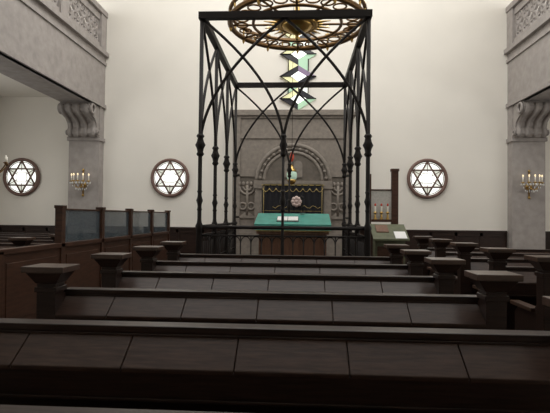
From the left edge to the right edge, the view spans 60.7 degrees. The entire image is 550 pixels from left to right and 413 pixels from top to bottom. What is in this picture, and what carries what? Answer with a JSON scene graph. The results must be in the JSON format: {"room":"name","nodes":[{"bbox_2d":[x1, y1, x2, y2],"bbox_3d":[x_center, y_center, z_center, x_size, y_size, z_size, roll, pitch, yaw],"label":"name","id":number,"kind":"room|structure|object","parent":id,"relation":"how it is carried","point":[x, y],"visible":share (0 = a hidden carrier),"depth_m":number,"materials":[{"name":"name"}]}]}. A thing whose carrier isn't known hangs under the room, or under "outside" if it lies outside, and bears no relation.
{"room":"house of worship","nodes":[
{"label":"house of worship","id":0,"kind":"room"},
{"bbox_2d":[0,155,8,172],"bbox_3d":[-5.676,-1.661,9.365,0.780,2.400,0.684,1,-1,3],"label":"brass chandelier","id":1,"kind":"object","parent":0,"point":[6,164],"visible":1,"depth_m":9.33,"materials":[{"name":"brown metal"}]},
{"bbox_2d":[0,0,549,232],"bbox_3d":[0.756,-2.812,13.193,18.400,9.000,0.300,1,-1,3],"label":"wall","id":2,"kind":"structure","parent":0,"point":[438,92],"depth_m":13.06,"materials":[{"name":"paint"}]},
{"bbox_2d":[3,158,40,195],"bbox_3d":[-7.224,-0.841,13.399,1.092,1.092,0.092,1,-1,3],"label":"window","id":3,"kind":"structure","parent":2,"relation":"in","point":[21,177],"depth_m":13.39,"materials":[{"name":"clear glass"}]},
{"bbox_2d":[0,225,54,232],"bbox_3d":[-7.134,1.069,13.348,2.700,1.080,0.090,1,-1,3],"label":"trim","id":4,"kind":"structure","parent":2,"relation":"attached to","point":[3,228],"depth_m":13.33,"materials":[{"name":"brown wood"}]},
{"bbox_2d":[69,169,90,196],"bbox_3d":[-5.323,-0.666,12.829,0.471,0.777,0.426,2,-2,-38],"label":"wall sconce","id":5,"kind":"object","parent":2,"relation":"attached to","point":[82,184],"visible":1,"depth_m":12.81,"materials":[{"name":"gold metal"}]},
{"bbox_2d":[57,102,104,208],"bbox_3d":[-5.324,-0.583,12.835,0.941,4.400,0.986,1,-1,3],"label":"pillar","id":6,"kind":"structure","parent":2,"relation":"attached to","point":[85,120],"depth_m":13.02,"materials":[{"name":"grey stone"}]},
{"bbox_2d":[151,158,188,196],"bbox_3d":[-2.940,-0.801,13.162,1.092,1.092,0.092,1,-1,3],"label":"window","id":7,"kind":"structure","parent":2,"relation":"in","point":[169,177],"depth_m":13.15,"materials":[{"name":"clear glass"}]},
{"bbox_2d":[170,227,228,253],"bbox_3d":[-3.080,1.107,13.123,3.580,1.080,0.090,1,-1,3],"label":"trim","id":8,"kind":"structure","parent":2,"relation":"attached to","point":[188,234],"depth_m":13.08,"materials":[{"name":"brown wood"}]},
{"bbox_2d":[279,32,316,109],"bbox_3d":[0.635,-3.917,13.029,1.024,2.480,0.068,1,-1,3],"label":"window","id":9,"kind":"structure","parent":2,"relation":"in","point":[298,64],"depth_m":13.03,"materials":[{"name":"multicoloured glass"}]},
{"bbox_2d":[407,159,447,198],"bbox_3d":[4.139,-0.755,12.771,1.092,1.092,0.092,1,-1,3],"label":"window","id":10,"kind":"structure","parent":2,"relation":"in","point":[426,178],"depth_m":12.76,"materials":[{"name":"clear glass"}]},
{"bbox_2d":[360,230,506,263],"bbox_3d":[4.208,1.175,12.720,4.020,1.080,0.090,1,-1,3],"label":"trim","id":11,"kind":"structure","parent":2,"relation":"attached to","point":[483,238],"depth_m":12.66,"materials":[{"name":"brown wood"}]},
{"bbox_2d":[506,100,549,248],"bbox_3d":[6.667,-0.471,12.172,0.921,4.400,0.986,1,-1,3],"label":"pillar","id":12,"kind":"structure","parent":2,"relation":"attached to","point":[527,120],"depth_m":12.36,"materials":[{"name":"grey stone"}]},
{"bbox_2d":[521,170,544,198],"bbox_3d":[6.669,-0.585,12.166,0.471,0.777,0.426,2,-2,-38],"label":"wall sconce","id":13,"kind":"object","parent":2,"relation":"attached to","point":[528,186],"visible":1,"depth_m":12.16,"materials":[{"name":"gold metal"}]},
{"bbox_2d":[545,231,549,248],"bbox_3d":[8.491,1.215,12.483,2.800,1.080,0.090,1,-1,3],"label":"trim","id":14,"kind":"structure","parent":2,"relation":"attached to","point":[547,233],"depth_m":12.55,"materials":[{"name":"brown wood"}]},
{"bbox_3d":[0.328,-7.600,4.656,18.400,0.200,17.000,1,-1,3],"label":"ceiling","id":15,"kind":"structure","parent":0,"visible":0},
{"bbox_2d":[287,0,296,184],"bbox_3d":[0.459,-3.936,11.982,0.260,6.790,0.254,1,-1,3],"label":"lamp","id":16,"kind":"object","parent":15,"relation":"hanging from","point":[294,172],"visible":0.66,"depth_m":11.85,"materials":[{"name":"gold metal"}]},
{"bbox_2d":[227,0,366,53],"bbox_3d":[0.424,-5.214,8.605,2.550,4.400,2.545,1,-1,3],"label":"ring chandelier","id":17,"kind":"object","parent":15,"relation":"hanging from","point":[308,26],"visible":0.68,"depth_m":8.60,"materials":[{"name":"brown metal"}]},
{"bbox_3d":[0.232,1.598,4.460,18.400,0.200,17.000,1,-1,3],"label":"floor","id":18,"kind":"structure","parent":0,"visible":0},
{"bbox_2d":[0,237,35,248],"bbox_3d":[-5.267,0.930,6.338,4.344,1.100,0.685,1,-1,3],"label":"pew","id":19,"kind":"object","parent":18,"relation":"on","point":[17,241],"visible":0.2,"depth_m":5.93,"materials":[{"name":"brown wood"}]},
{"bbox_2d":[0,235,47,236],"bbox_3d":[-5.058,1.013,10.131,4.344,1.100,0.685,1,-1,3],"label":"pew","id":20,"kind":"object","parent":18,"relation":"on","point":[0,235],"visible":0.02,"depth_m":10.00,"materials":[{"name":"brown wood"}]},
{"bbox_2d":[0,237,51,239],"bbox_3d":[-5.110,0.992,9.183,4.344,1.100,0.685,1,-1,3],"label":"pew","id":21,"kind":"object","parent":18,"relation":"on","point":[1,238],"visible":0.03,"depth_m":9.02,"materials":[{"name":"brown wood"}]},
{"bbox_2d":[0,240,54,243],"bbox_3d":[-5.162,0.971,8.235,4.344,1.100,0.685,1,-1,3],"label":"pew","id":22,"kind":"object","parent":18,"relation":"on","point":[1,241],"visible":0.03,"depth_m":8.02,"materials":[{"name":"brown wood"}]},
{"bbox_2d":[0,234,54,247],"bbox_3d":[-5.215,0.951,7.286,4.344,1.100,0.685,1,-1,3],"label":"pew","id":23,"kind":"object","parent":18,"relation":"on","point":[2,245],"visible":0.05,"depth_m":7.06,"materials":[{"name":"brown wood"}]},
{"bbox_2d":[0,233,54,234],"bbox_3d":[-5.006,1.034,11.080,4.344,1.100,0.685,1,-1,3],"label":"pew","id":24,"kind":"object","parent":18,"relation":"on","point":[0,233],"visible":0.02,"depth_m":10.98,"materials":[{"name":"brown wood"}]},
{"bbox_2d":[0,205,170,318],"bbox_3d":[-2.834,0.756,6.831,0.120,1.520,9.060,1,-1,3],"label":"wall","id":25,"kind":"structure","parent":18,"relation":"on","point":[79,233],"depth_m":6.82,"materials":[{"name":"brown wood"}]},
{"bbox_2d":[0,404,237,412],"bbox_3d":[-0.140,0.873,1.148,2.774,1.100,0.685,1,-1,3],"label":"pew","id":26,"kind":"object","parent":18,"relation":"on","point":[3,408],"visible":1,"depth_m":1.08,"materials":[{"name":"brown wood"}]},
{"bbox_2d":[21,263,523,329],"bbox_3d":[-0.043,0.912,2.915,2.774,1.100,0.685,1,-1,3],"label":"pew","id":27,"kind":"object","parent":18,"relation":"on","point":[487,309],"visible":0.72,"depth_m":2.69,"materials":[{"name":"brown wood"}]},
{"bbox_2d":[0,296,549,412],"bbox_3d":[-0.091,0.892,2.032,2.774,1.100,0.685,1,-1,3],"label":"pew","id":28,"kind":"object","parent":18,"relation":"on","point":[181,366],"visible":0.99,"depth_m":1.79,"materials":[{"name":"brown wood"}]},
{"bbox_2d":[91,252,465,293],"bbox_3d":[0.006,0.931,3.799,2.774,1.100,0.685,1,-1,3],"label":"pew","id":29,"kind":"object","parent":18,"relation":"on","point":[113,275],"visible":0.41,"depth_m":3.59,"materials":[{"name":"brown wood"}]},
{"bbox_2d":[133,246,431,275],"bbox_3d":[0.055,0.950,4.682,2.774,1.100,0.685,1,-1,3],"label":"pew","id":30,"kind":"object","parent":18,"relation":"on","point":[414,266],"visible":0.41,"depth_m":4.49,"materials":[{"name":"brown wood"}]},
{"bbox_2d":[195,9,372,255],"bbox_3d":[0.218,-0.742,8.519,2.539,4.050,3.738,1,-1,3],"label":"bimah iron canopy","id":31,"kind":"object","parent":18,"relation":"on","point":[351,241],"visible":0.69,"depth_m":7.00,"materials":[{"name":"black metal"}]},
{"bbox_2d":[254,213,330,255],"bbox_3d":[0.315,0.701,8.353,1.310,1.160,0.778,1,-1,3],"label":"table","id":32,"kind":"object","parent":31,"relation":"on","point":[263,219],"visible":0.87,"depth_m":8.03,"materials":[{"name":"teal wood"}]},
{"bbox_2d":[277,216,298,221],"bbox_3d":[0.225,0.221,8.272,0.380,0.091,0.250,1,-1,3],"label":"book","id":33,"kind":"object","parent":32,"relation":"on","point":[286,218],"visible":0.9,"depth_m":8.18,"materials":[{"name":"white paper"}]},
{"bbox_2d":[161,241,408,263],"bbox_3d":[0.103,0.970,5.565,2.774,1.100,0.685,1,-1,3],"label":"pew","id":34,"kind":"object","parent":18,"relation":"on","point":[173,247],"visible":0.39,"depth_m":5.38,"materials":[{"name":"brown wood"}]},
{"bbox_2d":[231,109,354,255],"bbox_3d":[0.459,-0.459,12.746,3.380,4.270,0.518,1,-1,3],"label":"torah ark","id":35,"kind":"object","parent":18,"relation":"on","point":[317,160],"visible":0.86,"depth_m":12.59,"materials":[{"name":"stone"}]},
{"bbox_2d":[262,184,323,213],"bbox_3d":[0.466,0.045,12.409,1.660,1.248,0.123,1,-1,3],"label":"curtain","id":36,"kind":"object","parent":35,"relation":"hanging from","point":[312,195],"visible":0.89,"depth_m":12.45,"materials":[{"name":"black fabric"}]},
{"bbox_2d":[370,169,398,223],"bbox_3d":[2.479,0.394,10.729,0.701,2.520,0.215,1,-1,-1],"label":"board","id":37,"kind":"object","parent":18,"relation":"on","point":[384,202],"visible":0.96,"depth_m":10.76,"materials":[{"name":"brown wood"}]},
{"bbox_2d":[370,224,409,263],"bbox_3d":[2.415,1.008,9.963,0.740,1.259,0.560,1,-1,3],"label":"wooden lectern","id":38,"kind":"object","parent":18,"relation":"on","point":[382,234],"visible":0.58,"depth_m":9.83,"materials":[{"name":"green paint"}]},
{"bbox_2d":[413,236,549,275],"bbox_3d":[3.820,1.027,7.117,3.484,1.130,0.685,1,-1,3],"label":"pew","id":39,"kind":"object","parent":18,"relation":"on","point":[422,241],"visible":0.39,"depth_m":6.96,"materials":[{"name":"brown wood"}]},
{"bbox_2d":[427,239,549,275],"bbox_3d":[3.771,1.007,6.234,3.484,1.130,0.685,1,-1,3],"label":"pew","id":40,"kind":"object","parent":18,"relation":"on","point":[440,245],"visible":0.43,"depth_m":6.10,"materials":[{"name":"brown wood"}]},
{"bbox_2d":[450,242,532,294],"bbox_3d":[3.722,0.988,5.351,3.484,1.130,0.685,1,-1,3],"label":"pew","id":41,"kind":"object","parent":18,"relation":"on","point":[462,284],"visible":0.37,"depth_m":5.18,"materials":[{"name":"brown wood"}]},
{"bbox_2d":[472,247,535,329],"bbox_3d":[3.674,0.969,4.467,3.484,1.130,0.685,1,-1,3],"label":"pew","id":42,"kind":"object","parent":18,"relation":"on","point":[525,291],"visible":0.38,"depth_m":4.28,"materials":[{"name":"brown wood"}]},
{"bbox_2d":[510,255,549,330],"bbox_3d":[3.625,0.949,3.584,3.484,1.130,0.685,1,-1,3],"label":"pew","id":43,"kind":"object","parent":18,"relation":"on","point":[527,316],"visible":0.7,"depth_m":3.46,"materials":[{"name":"brown wood"}]},
{"bbox_3d":[-9.055,-3.088,5.074,0.300,9.000,17.000,1,-1,3],"label":"wall","id":44,"kind":"structure","parent":0,"visible":0},
{"bbox_2d":[0,0,108,108],"bbox_3d":[-7.039,-4.339,4.991,3.708,2.740,16.996,1,-1,3],"label":"gallery balcony","id":45,"kind":"object","parent":44,"relation":"attached to","point":[48,48],"visible":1,"depth_m":10.97,"materials":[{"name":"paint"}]},
{"bbox_3d":[9.615,-2.914,4.042,0.300,9.000,17.000,1,-1,3],"label":"wall","id":46,"kind":"structure","parent":0,"visible":0},
{"bbox_2d":[504,0,549,107],"bbox_3d":[7.611,-4.203,4.180,3.738,2.740,16.996,1,-1,3],"label":"gallery balcony","id":47,"kind":"object","parent":46,"relation":"attached to","point":[527,51],"visible":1,"depth_m":11.66,"materials":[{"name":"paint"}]}
]}

